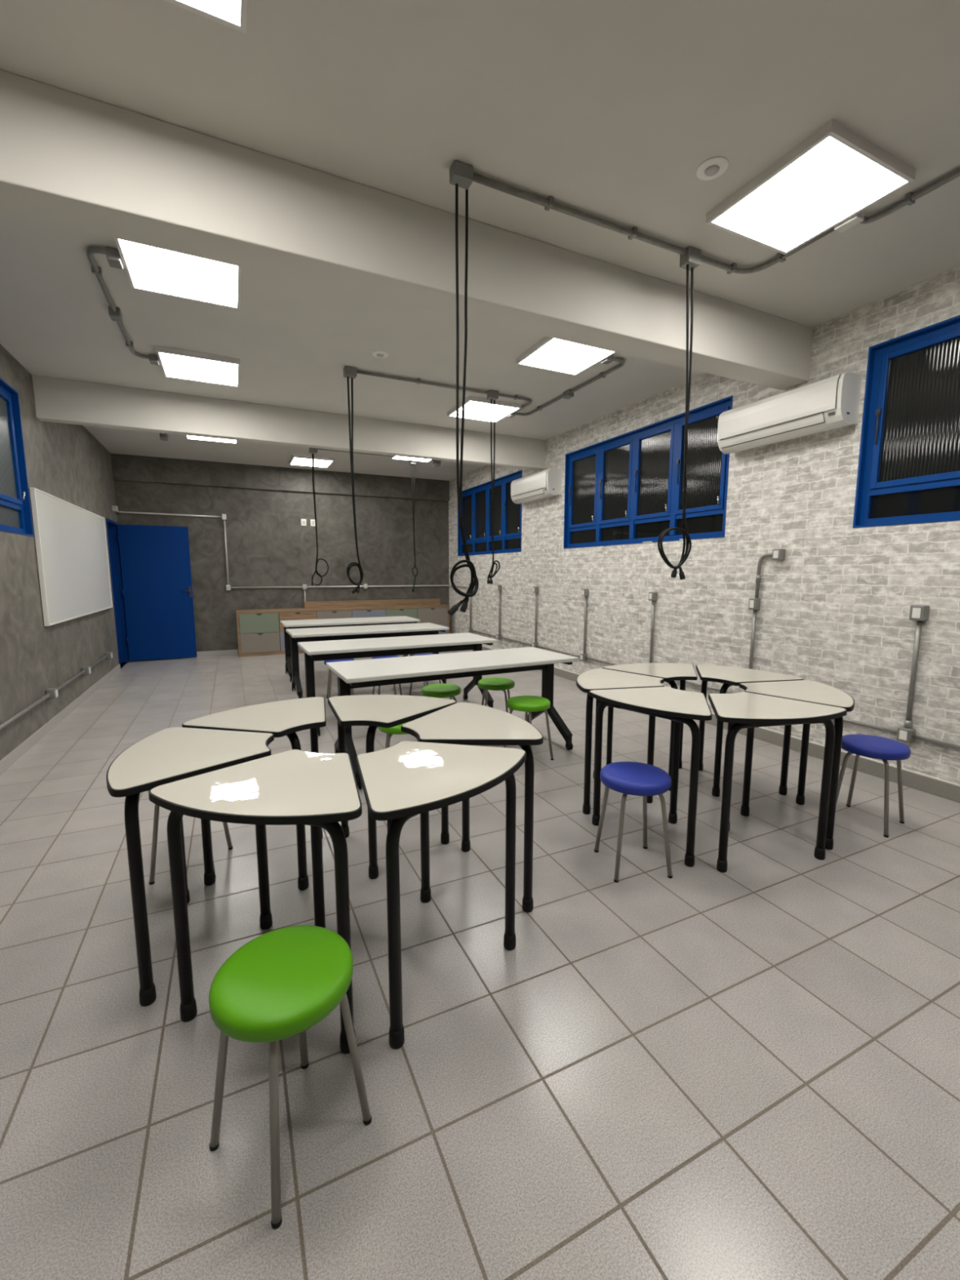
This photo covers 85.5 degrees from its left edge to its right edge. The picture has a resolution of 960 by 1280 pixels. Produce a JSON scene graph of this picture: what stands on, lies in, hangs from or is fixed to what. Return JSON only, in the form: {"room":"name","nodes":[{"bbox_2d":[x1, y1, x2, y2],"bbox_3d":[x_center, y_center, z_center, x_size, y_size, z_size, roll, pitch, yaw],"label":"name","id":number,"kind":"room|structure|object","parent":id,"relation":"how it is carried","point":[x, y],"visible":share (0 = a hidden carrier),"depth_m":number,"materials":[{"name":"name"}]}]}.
{"room":"classroom","nodes":[
{"label":"classroom","id":0,"kind":"room"},
{"bbox_2d":[0,343,128,760],"bbox_3d":[-3.414,-0.626,3.286,0.165,3.274,10.989,-3,8,-25],"label":"wall","id":1,"kind":"structure","parent":0,"point":[66,462],"depth_m":4.77,"materials":[{"name":"paint"}]},
{"bbox_2d":[0,377,33,536],"bbox_3d":[-3.473,-1.370,3.384,0.119,1.214,2.511,-3,8,-25],"label":"window","id":2,"kind":"structure","parent":1,"relation":"in","point":[15,516],"depth_m":4.38,"materials":[{"name":"blue metal"}]},
{"bbox_2d":[0,651,112,729],"bbox_3d":[-3.621,0.562,4.159,0.073,0.092,6.250,-3,8,-25],"label":"conduit","id":3,"kind":"object","parent":1,"relation":"attached to","point":[51,693],"visible":1,"depth_m":4.70,"materials":[{"name":"silver metal"}]},
{"bbox_2d":[0,663,120,774],"bbox_3d":[-3.334,0.934,3.527,0.013,0.086,10.989,-3,8,-25],"label":"baseboard","id":4,"kind":"structure","parent":1,"relation":"attached to","point":[6,762],"depth_m":4.70,"materials":[{"name":"tile"}]},
{"bbox_2d":[29,487,112,626],"bbox_3d":[-4.565,-0.901,5.935,0.041,1.231,2.848,-3,8,-25],"label":"whiteboard","id":5,"kind":"object","parent":1,"relation":"attached to","point":[71,540],"visible":1,"depth_m":5.46,"materials":[{"name":"white plastic"}]},
{"bbox_2d":[106,518,196,666],"bbox_3d":[-5.127,-0.715,8.053,1.138,2.191,0.759,-3,8,-25],"label":"door","id":6,"kind":"structure","parent":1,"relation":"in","point":[153,602],"depth_m":8.33,"materials":[{"name":"blue paint"}]},
{"bbox_2d":[113,480,448,652],"bbox_3d":[-3.202,-1.433,9.509,5.933,3.274,0.165,-3,8,-25],"label":"wall","id":7,"kind":"structure","parent":0,"point":[268,544],"depth_m":9.28,"materials":[{"name":"grey paint"}]},
{"bbox_2d":[196,649,238,657],"bbox_3d":[-4.964,0.252,8.784,1.584,0.086,0.013,-3,8,-25],"label":"baseboard","id":8,"kind":"structure","parent":7,"relation":"attached to","point":[210,653],"depth_m":8.98,"materials":[{"name":"tile"}]},
{"bbox_2d":[111,453,449,501],"bbox_3d":[-3.155,-2.832,9.226,5.603,0.393,0.056,-3,8,-25],"label":"beam","id":9,"kind":"structure","parent":7,"relation":"attached to","point":[131,468],"depth_m":8.96,"materials":[{"name":"grey paint"}]},
{"bbox_2d":[111,505,467,601],"bbox_3d":[-2.937,-1.347,8.948,5.588,1.630,1.078,-3,8,-25],"label":"conduit","id":10,"kind":"object","parent":7,"relation":"attached to","point":[115,508],"visible":0.98,"depth_m":8.90,"materials":[{"name":"silver metal"}]},
{"bbox_2d":[301,519,306,525],"bbox_3d":[-3.167,-2.113,9.338,0.089,0.119,0.014,-3,8,-25],"label":"wall socket","id":11,"kind":"object","parent":7,"relation":"attached to","point":[303,521],"visible":1,"depth_m":9.33,"materials":[{"name":"white plastic"}]},
{"bbox_2d":[310,519,315,526],"bbox_3d":[-3.021,-2.122,9.406,0.089,0.119,0.014,-3,8,-25],"label":"wall socket","id":12,"kind":"object","parent":7,"relation":"attached to","point":[312,521],"visible":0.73,"depth_m":9.40,"materials":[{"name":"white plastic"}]},
{"bbox_2d":[0,649,959,1279],"bbox_3d":[-0.809,0.871,4.728,5.933,0.099,11.319,-3,8,-25],"label":"floor","id":13,"kind":"structure","parent":0,"point":[750,1070],"depth_m":1.60,"materials":[{"name":"tile"}]},
{"bbox_2d":[106,727,274,1006],"bbox_3d":[-1.057,0.788,1.996,0.520,0.769,0.683,-2,8,-18],"label":"table","id":14,"kind":"object","parent":13,"relation":"on","point":[168,755],"visible":0.86,"depth_m":1.81,"materials":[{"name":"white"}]},
{"bbox_2d":[147,790,232,884],"bbox_3d":[-1.405,0.870,2.519,0.328,0.472,0.328,-1,7,-9],"label":"round stool","id":15,"kind":"object","parent":13,"relation":"on","point":[156,817],"visible":0.07,"depth_m":2.39,"materials":[{"name":"grey paint"}]},
{"bbox_2d":[182,697,326,890],"bbox_3d":[-0.951,0.729,2.452,0.520,0.769,0.683,7,10,42],"label":"table","id":16,"kind":"object","parent":13,"relation":"on","point":[281,718],"visible":0.77,"depth_m":2.35,"materials":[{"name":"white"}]},
{"bbox_2d":[148,749,362,1053],"bbox_3d":[-0.640,0.824,1.720,0.683,0.769,0.520,1,8,11],"label":"table","id":17,"kind":"object","parent":13,"relation":"on","point":[317,790],"visible":0.87,"depth_m":1.58,"materials":[{"name":"white laminate"}]},
{"bbox_2d":[208,924,371,1229],"bbox_3d":[-0.479,1.028,1.298,0.328,0.472,0.328,-7,10,-44],"label":"round stool","id":18,"kind":"object","parent":13,"relation":"on","point":[282,983],"visible":1,"depth_m":1.22,"materials":[{"name":"green plastic"}]},
{"bbox_2d":[324,658,354,698],"bbox_3d":[-1.569,0.442,5.819,0.328,0.472,0.328,-2,8,-11],"label":"round stool","id":19,"kind":"object","parent":13,"relation":"on","point":[330,672],"visible":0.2,"depth_m":5.70,"materials":[{"name":"grey paint"}]},
{"bbox_2d":[235,598,449,657],"bbox_3d":[-2.424,-0.280,9.731,3.851,0.898,0.346,-3,8,-25],"label":"sideboard","id":20,"kind":"object","parent":13,"relation":"on","point":[260,632],"visible":0.54,"depth_m":9.32,"materials":[{"name":"brown wood"}]},
{"bbox_2d":[303,598,439,608],"bbox_3d":[-2.008,-0.707,9.991,2.620,0.118,0.099,-3,8,-25],"label":"shelf","id":21,"kind":"object","parent":20,"relation":"attached to","point":[360,603],"depth_m":9.90,"materials":[{"name":"brown wood"}]},
{"bbox_2d":[280,616,419,681],"bbox_3d":[-1.831,0.091,7.416,1.828,0.755,0.688,-3,8,-25],"label":"folding table","id":22,"kind":"object","parent":13,"relation":"on","point":[321,623],"visible":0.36,"depth_m":7.14,"materials":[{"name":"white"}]},
{"bbox_2d":[285,622,448,698],"bbox_3d":[-1.348,0.231,6.339,1.828,0.755,0.688,-4,8,-26],"label":"folding table","id":23,"kind":"object","parent":13,"relation":"on","point":[326,633],"visible":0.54,"depth_m":6.11,"materials":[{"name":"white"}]},
{"bbox_2d":[372,655,402,694],"bbox_3d":[-1.067,0.425,5.946,0.328,0.472,0.328,1,7,5],"label":"round stool","id":24,"kind":"object","parent":13,"relation":"on","point":[388,656],"visible":0.24,"depth_m":5.92,"materials":[{"name":"grey paint"}]},
{"bbox_2d":[328,694,456,879],"bbox_3d":[-0.478,0.710,2.599,0.683,0.769,0.520,1,7,7],"label":"table","id":25,"kind":"object","parent":13,"relation":"on","point":[374,711],"visible":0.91,"depth_m":2.53,"materials":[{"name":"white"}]},
{"bbox_2d":[297,632,497,735],"bbox_3d":[-0.795,0.383,5.169,1.828,0.755,0.688,-4,8,-26],"label":"folding table","id":26,"kind":"object","parent":13,"relation":"on","point":[317,651],"visible":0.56,"depth_m":4.98,"materials":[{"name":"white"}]},
{"bbox_2d":[377,721,418,748],"bbox_3d":[-0.503,0.752,3.426,0.328,0.472,0.328,-1,7,-8],"label":"round stool","id":27,"kind":"object","parent":13,"relation":"on","point":[396,730],"visible":0.23,"depth_m":3.26,"materials":[{"name":"green plastic"}]},
{"bbox_2d":[408,653,440,696],"bbox_3d":[-0.632,0.410,6.061,0.328,0.472,0.328,-6,10,-39],"label":"round stool","id":28,"kind":"object","parent":13,"relation":"on","point":[427,682],"visible":0.15,"depth_m":6.07,"materials":[{"name":"grey paint"}]},
{"bbox_2d":[355,741,526,1049],"bbox_3d":[-0.181,0.808,1.837,0.520,0.769,0.683,7,10,41],"label":"table","id":29,"kind":"object","parent":13,"relation":"on","point":[403,780],"visible":1,"depth_m":1.66,"materials":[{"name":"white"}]},
{"bbox_2d":[422,683,461,702],"bbox_3d":[-0.323,0.628,4.385,0.328,0.472,0.328,-1,7,-8],"label":"round stool","id":30,"kind":"object","parent":13,"relation":"on","point":[440,690],"visible":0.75,"depth_m":4.26,"materials":[{"name":"green plastic"}]},
{"bbox_2d":[325,646,578,789],"bbox_3d":[-0.186,0.528,4.050,1.828,0.755,0.688,-4,8,-27],"label":"folding table","id":31,"kind":"object","parent":13,"relation":"on","point":[360,673],"visible":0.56,"depth_m":3.92,"materials":[{"name":"white laminate"}]},
{"bbox_2d":[400,702,543,912],"bbox_3d":[-0.064,0.745,2.327,0.520,0.769,0.683,-4,9,-30],"label":"table","id":32,"kind":"object","parent":13,"relation":"on","point":[465,723],"visible":0.93,"depth_m":2.20,"materials":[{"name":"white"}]},
{"bbox_2d":[477,677,515,712],"bbox_3d":[0.145,0.594,4.647,0.328,0.472,0.328,2,8,18],"label":"round stool","id":33,"kind":"object","parent":13,"relation":"on","point":[503,684],"visible":0.83,"depth_m":4.54,"materials":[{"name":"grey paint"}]},
{"bbox_2d":[503,695,553,759],"bbox_3d":[0.366,0.684,3.950,0.328,0.472,0.328,-6,10,-39],"label":"round stool","id":34,"kind":"object","parent":13,"relation":"on","point":[526,704],"visible":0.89,"depth_m":3.86,"materials":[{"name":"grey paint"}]},
{"bbox_2d":[576,668,664,814],"bbox_3d":[0.865,0.623,3.265,0.520,0.769,0.683,2,8,18],"label":"table","id":35,"kind":"object","parent":13,"relation":"on","point":[595,678],"visible":0.75,"depth_m":3.11,"materials":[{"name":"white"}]},
{"bbox_2d":[594,761,672,882],"bbox_3d":[0.747,0.868,2.530,0.328,0.472,0.328,-1,7,-7],"label":"round stool","id":36,"kind":"object","parent":13,"relation":"on","point":[631,778],"visible":1,"depth_m":2.43,"materials":[{"name":"blue plastic"}]},
{"bbox_2d":[602,662,697,791],"bbox_3d":[1.220,0.583,3.578,0.683,0.769,0.520,-1,8,-11],"label":"table","id":37,"kind":"object","parent":13,"relation":"on","point":[670,673],"visible":0.66,"depth_m":3.57,"materials":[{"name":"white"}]},
{"bbox_2d":[589,686,711,866],"bbox_3d":[0.957,0.683,2.806,0.520,0.769,0.683,-6,10,-41],"label":"table","id":38,"kind":"object","parent":13,"relation":"on","point":[679,706],"visible":0.95,"depth_m":2.69,"materials":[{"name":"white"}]},
{"bbox_2d":[695,664,804,796],"bbox_3d":[1.668,0.602,3.427,0.520,0.769,0.683,-6,10,-41],"label":"table","id":39,"kind":"object","parent":13,"relation":"on","point":[728,676],"visible":0.83,"depth_m":3.32,"materials":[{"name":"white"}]},
{"bbox_2d":[708,692,847,872],"bbox_3d":[1.407,0.703,2.654,0.683,0.769,0.520,-1,8,-11],"label":"table","id":40,"kind":"object","parent":13,"relation":"on","point":[741,710],"visible":1,"depth_m":2.48,"materials":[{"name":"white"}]},
{"bbox_2d":[738,680,854,849],"bbox_3d":[1.759,0.662,2.966,0.520,0.769,0.683,2,8,18],"label":"table","id":41,"kind":"object","parent":13,"relation":"on","point":[806,691],"visible":0.86,"depth_m":2.91,"materials":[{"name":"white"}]},
{"bbox_2d":[835,733,911,837],"bbox_3d":[2.234,0.810,2.976,0.328,0.472,0.328,-5,9,-36],"label":"round stool","id":42,"kind":"object","parent":13,"relation":"on","point":[883,748],"visible":0.91,"depth_m":2.91,"materials":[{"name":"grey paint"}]},
{"bbox_2d":[0,0,959,480],"bbox_3d":[-0.809,-2.457,4.296,5.933,0.132,11.319,-3,8,-25],"label":"ceiling","id":43,"kind":"structure","parent":0,"point":[611,110],"depth_m":2.20,"materials":[{"name":"white paint"}]},
{"bbox_2d":[86,246,159,364],"bbox_3d":[-2.481,-2.275,3.657,0.205,0.064,1.673,-3,8,-25],"label":"conduit","id":44,"kind":"object","parent":43,"relation":"attached to","point":[113,255],"visible":0.96,"depth_m":3.24,"materials":[{"name":"silver metal"}]},
{"bbox_2d":[159,432,168,440],"bbox_3d":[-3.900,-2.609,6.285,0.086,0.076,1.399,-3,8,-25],"label":"junction box","id":45,"kind":"object","parent":43,"relation":"attached to","point":[163,437],"visible":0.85,"depth_m":6.83,"materials":[{"name":"silver metal"}]},
{"bbox_2d":[114,238,241,309],"bbox_3d":[-1.780,-2.216,3.122,0.620,0.045,0.620,-3,8,-25],"label":"ceiling light","id":46,"kind":"object","parent":43,"relation":"attached to","point":[148,268],"visible":0.6,"depth_m":3.13,"materials":[{"name":"white plastic"}]},
{"bbox_2d":[155,345,239,386],"bbox_3d":[-2.470,-2.408,4.601,0.620,0.045,0.620,-3,8,-25],"label":"ceiling light","id":47,"kind":"object","parent":43,"relation":"attached to","point":[176,363],"visible":1,"depth_m":4.52,"materials":[{"name":"white plastic"}]},
{"bbox_2d":[163,0,247,33],"bbox_3d":[-0.923,-1.981,1.312,0.620,0.045,0.620,-3,8,-25],"label":"ceiling light","id":48,"kind":"object","parent":43,"relation":"attached to","point":[232,14],"visible":1,"depth_m":1.65,"materials":[{"name":"white plastic"}]},
{"bbox_2d":[180,0,240,24],"bbox_3d":[-0.923,-1.966,1.314,0.584,0.006,0.584,-3,8,-25],"label":"diffuser","id":49,"kind":"object","parent":48,"relation":"attached to","point":[223,11],"depth_m":1.65,"materials":[{"name":"white plastic"}]},
{"bbox_2d":[185,435,237,444],"bbox_3d":[-3.513,-2.693,6.802,0.620,0.045,0.620,-3,8,-25],"label":"ceiling light","id":50,"kind":"object","parent":43,"relation":"attached to","point":[194,437],"visible":0.38,"depth_m":7.00,"materials":[{"name":"white plastic"}]},
{"bbox_2d":[288,454,333,467],"bbox_3d":[-2.750,-2.909,8.466,0.620,0.045,0.620,-3,8,-25],"label":"ceiling light","id":51,"kind":"object","parent":43,"relation":"attached to","point":[295,460],"visible":0.93,"depth_m":8.37,"materials":[{"name":"white plastic"}]},
{"bbox_2d":[290,457,332,467],"bbox_3d":[-2.750,-2.894,8.467,0.584,0.006,0.584,-3,8,-25],"label":"diffuser","id":52,"kind":"object","parent":51,"relation":"attached to","point":[318,462],"depth_m":8.45,"materials":[{"name":"white plastic"}]},
{"bbox_2d":[308,447,441,466],"bbox_3d":[-1.584,-2.842,8.085,2.066,0.076,0.278,-3,8,-25],"label":"conduit","id":53,"kind":"object","parent":43,"relation":"attached to","point":[313,451],"visible":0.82,"depth_m":7.88,"materials":[{"name":"silver metal"}]},
{"bbox_2d":[311,453,328,585],"bbox_3d":[-2.430,-1.786,7.788,0.266,1.933,0.066,-3,8,-25],"label":"power cord","id":54,"kind":"object","parent":53,"relation":"hanging from","point":[313,455],"visible":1,"depth_m":7.78,"materials":[{"name":"black plastic"}]},
{"bbox_2d":[411,464,417,591],"bbox_3d":[-1.091,-1.820,8.537,0.117,2.058,0.057,-3,8,-25],"label":"power cord","id":55,"kind":"object","parent":53,"relation":"hanging from","point":[413,504],"visible":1,"depth_m":8.52,"materials":[{"name":"black plastic"}]},
{"bbox_2d":[372,351,388,358],"bbox_3d":[-0.838,-2.391,4.365,0.135,0.017,0.135,-3,8,-25],"label":"ceiling sensor","id":56,"kind":"object","parent":43,"relation":"attached to","point":[380,354],"visible":1,"depth_m":4.35,"materials":[{"name":"white plastic"}]},
{"bbox_2d":[391,455,432,462],"bbox_3d":[-0.989,-2.851,8.016,0.620,0.045,0.620,-3,8,-25],"label":"ceiling light","id":57,"kind":"object","parent":43,"relation":"attached to","point":[393,456],"visible":0.33,"depth_m":8.21,"materials":[{"name":"white plastic"}]},
{"bbox_2d":[342,365,531,411],"bbox_3d":[-0.304,-2.454,5.089,2.027,0.077,0.353,-5,9,-34],"label":"conduit","id":58,"kind":"object","parent":43,"relation":"attached to","point":[349,371],"visible":0.99,"depth_m":4.97,"materials":[{"name":"silver metal"}]},
{"bbox_2d":[346,376,363,593],"bbox_3d":[-1.177,-1.395,4.780,0.163,1.934,0.060,-4,9,-30],"label":"power cord","id":59,"kind":"object","parent":58,"relation":"hanging from","point":[356,589],"visible":1,"depth_m":4.77,"materials":[{"name":"black plastic"}]},
{"bbox_2d":[487,399,500,583],"bbox_3d":[0.138,-1.513,5.385,0.145,1.856,0.063,-3,8,-25],"label":"power cord","id":60,"kind":"object","parent":58,"relation":"hanging from","point":[491,575],"visible":1,"depth_m":5.37,"materials":[{"name":"black plastic"}]},
{"bbox_2d":[447,395,521,422],"bbox_3d":[0.039,-2.562,5.794,0.620,0.045,0.620,-3,8,-25],"label":"ceiling light","id":61,"kind":"object","parent":43,"relation":"attached to","point":[476,408],"visible":0.84,"depth_m":5.71,"materials":[{"name":"white plastic"}]},
{"bbox_2d":[515,336,615,375],"bbox_3d":[0.722,-2.370,4.308,0.620,0.045,0.620,-3,8,-25],"label":"ceiling light","id":62,"kind":"object","parent":43,"relation":"attached to","point":[549,353],"visible":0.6,"depth_m":4.31,"materials":[{"name":"white plastic"}]},
{"bbox_2d":[507,354,625,417],"bbox_3d":[0.807,-2.474,5.191,0.277,0.064,1.772,-3,8,-25],"label":"conduit","id":63,"kind":"object","parent":43,"relation":"attached to","point":[569,393],"visible":0.93,"depth_m":5.05,"materials":[{"name":"silver metal"}]},
{"bbox_2d":[448,160,959,274],"bbox_3d":[1.502,-2.108,2.445,3.021,0.084,1.381,3,8,20],"label":"conduit","id":64,"kind":"object","parent":43,"relation":"attached to","point":[462,174],"visible":0.94,"depth_m":2.63,"materials":[{"name":"silver metal"}]},
{"bbox_2d":[447,183,478,615],"bbox_3d":[-0.086,-1.090,2.484,0.169,1.948,0.061,-3,8,-25],"label":"power cord","id":65,"kind":"object","parent":64,"relation":"hanging from","point":[472,591],"visible":1,"depth_m":2.48,"materials":[{"name":"black plastic"}]},
{"bbox_2d":[657,264,693,579],"bbox_3d":[1.184,-1.252,3.075,0.240,1.781,0.061,-3,8,-25],"label":"power cord","id":66,"kind":"object","parent":64,"relation":"hanging from","point":[686,540],"visible":1,"depth_m":3.10,"materials":[{"name":"black plastic"}]},
{"bbox_2d":[696,156,728,180],"bbox_3d":[1.052,-2.130,2.357,0.135,0.017,0.135,-3,8,-25],"label":"ceiling sensor","id":67,"kind":"object","parent":43,"relation":"attached to","point":[713,167],"visible":1,"depth_m":2.34,"materials":[{"name":"white plastic"}]},
{"bbox_2d":[706,119,915,254],"bbox_3d":[1.571,-2.137,2.512,0.620,0.045,0.620,-3,8,-25],"label":"ceiling light","id":68,"kind":"object","parent":43,"relation":"attached to","point":[835,174],"visible":1,"depth_m":2.44,"materials":[{"name":"white plastic"}]},
{"bbox_2d":[448,266,959,784],"bbox_3d":[1.796,-0.944,5.740,0.165,3.274,10.989,-3,8,-25],"label":"wall","id":69,"kind":"structure","parent":0,"point":[834,612],"depth_m":4.20,"materials":[{"name":"brick"}]},
{"bbox_2d":[31,374,545,470],"bbox_3d":[-1.652,-2.432,6.088,5.603,0.380,0.132,-3,8,-25],"label":"beam","id":70,"kind":"structure","parent":69,"relation":"attached to","point":[56,400],"depth_m":5.67,"materials":[{"name":"white paint"}]},
{"bbox_2d":[0,69,813,390],"bbox_3d":[-0.086,-2.007,2.818,5.603,0.380,0.224,-3,8,-25],"label":"beam","id":71,"kind":"structure","parent":69,"relation":"attached to","point":[68,159],"depth_m":2.43,"materials":[{"name":"white paint"}]},
{"bbox_2d":[467,583,472,632],"bbox_3d":[-0.189,-0.597,9.716,0.070,0.909,0.073,-3,8,-25],"label":"conduit","id":72,"kind":"object","parent":69,"relation":"attached to","point":[468,584],"visible":0.8,"depth_m":9.73,"materials":[{"name":"silver metal"}]},
{"bbox_2d":[457,470,522,555],"bbox_3d":[0.149,-2.101,9.016,0.119,1.214,2.482,-3,8,-25],"label":"window","id":73,"kind":"structure","parent":69,"relation":"in","point":[476,510],"depth_m":8.92,"materials":[{"name":"blue metal"}]},
{"bbox_2d":[496,585,502,639],"bbox_3d":[0.315,-0.461,8.663,0.070,0.909,0.073,-3,8,-25],"label":"outlet riser","id":74,"kind":"object","parent":69,"relation":"attached to","point":[498,587],"visible":1,"depth_m":8.65,"materials":[{"name":"silver metal"}]},
{"bbox_2d":[532,586,538,648],"bbox_3d":[0.810,-0.326,7.629,0.070,0.909,0.073,-3,8,-25],"label":"outlet riser","id":75,"kind":"object","parent":69,"relation":"attached to","point":[535,589],"visible":0.8,"depth_m":7.62,"materials":[{"name":"silver metal"}]},
{"bbox_2d":[511,468,561,503],"bbox_3d":[0.767,-2.148,7.310,0.224,0.340,1.008,-3,8,-25],"label":"air conditioner","id":76,"kind":"object","parent":69,"relation":"attached to","point":[548,482],"visible":1,"depth_m":7.08,"materials":[{"name":"white plastic"}]},
{"bbox_2d":[579,588,588,661],"bbox_3d":[1.319,-0.189,6.568,0.070,0.909,0.073,-3,8,-25],"label":"outlet riser","id":77,"kind":"object","parent":69,"relation":"attached to","point":[584,591],"visible":1,"depth_m":6.56,"materials":[{"name":"silver metal"}]},
{"bbox_2d":[563,395,733,548],"bbox_3d":[1.709,-1.679,5.758,0.120,1.214,2.528,-3,8,-25],"label":"window","id":78,"kind":"structure","parent":69,"relation":"in","point":[627,488],"depth_m":5.54,"materials":[{"name":"blue metal"}]},
{"bbox_2d":[648,591,657,662],"bbox_3d":[1.819,-0.053,5.524,0.070,0.909,0.073,-3,8,-25],"label":"outlet riser","id":79,"kind":"object","parent":69,"relation":"attached to","point":[652,596],"visible":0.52,"depth_m":5.50,"materials":[{"name":"silver metal"}]},
{"bbox_2d":[471,629,959,749],"bbox_3d":[1.841,0.360,5.563,0.024,0.025,9.326,-3,8,-25],"label":"conduit","id":80,"kind":"object","parent":69,"relation":"attached to","point":[917,737],"visible":0.61,"depth_m":3.77,"materials":[{"name":"grey metal"}]},
{"bbox_2d":[481,645,959,803],"bbox_3d":[1.793,0.638,5.741,0.015,0.102,10.626,-3,8,-25],"label":"baseboard","id":81,"kind":"structure","parent":69,"relation":"attached to","point":[938,788],"depth_m":3.71,"materials":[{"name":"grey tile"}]},
{"bbox_2d":[742,548,785,692],"bbox_3d":[2.367,-0.100,4.355,0.070,1.302,0.264,-3,8,-25],"label":"outlet riser","id":82,"kind":"object","parent":69,"relation":"attached to","point":[777,553],"visible":0.78,"depth_m":4.38,"materials":[{"name":"silver metal"}]},
{"bbox_2d":[717,372,862,453],"bbox_3d":[2.338,-1.722,4.030,0.224,0.340,1.005,-3,8,-25],"label":"air conditioner","id":83,"kind":"object","parent":69,"relation":"attached to","point":[832,402],"visible":1,"depth_m":3.85,"materials":[{"name":"white plastic"}]},
{"bbox_2d":[852,315,959,528],"bbox_3d":[3.258,-1.259,2.526,0.119,1.214,2.531,-3,8,-25],"label":"window","id":84,"kind":"structure","parent":69,"relation":"in","point":[908,466],"depth_m":3.41,"materials":[{"name":"blue metal"}]},
{"bbox_2d":[896,604,929,743],"bbox_3d":[2.834,0.226,3.405,0.070,0.908,0.079,-3,8,-25],"label":"outlet riser","id":85,"kind":"object","parent":69,"relation":"attached to","point":[920,613],"visible":1,"depth_m":3.40,"materials":[{"name":"silver metal"}]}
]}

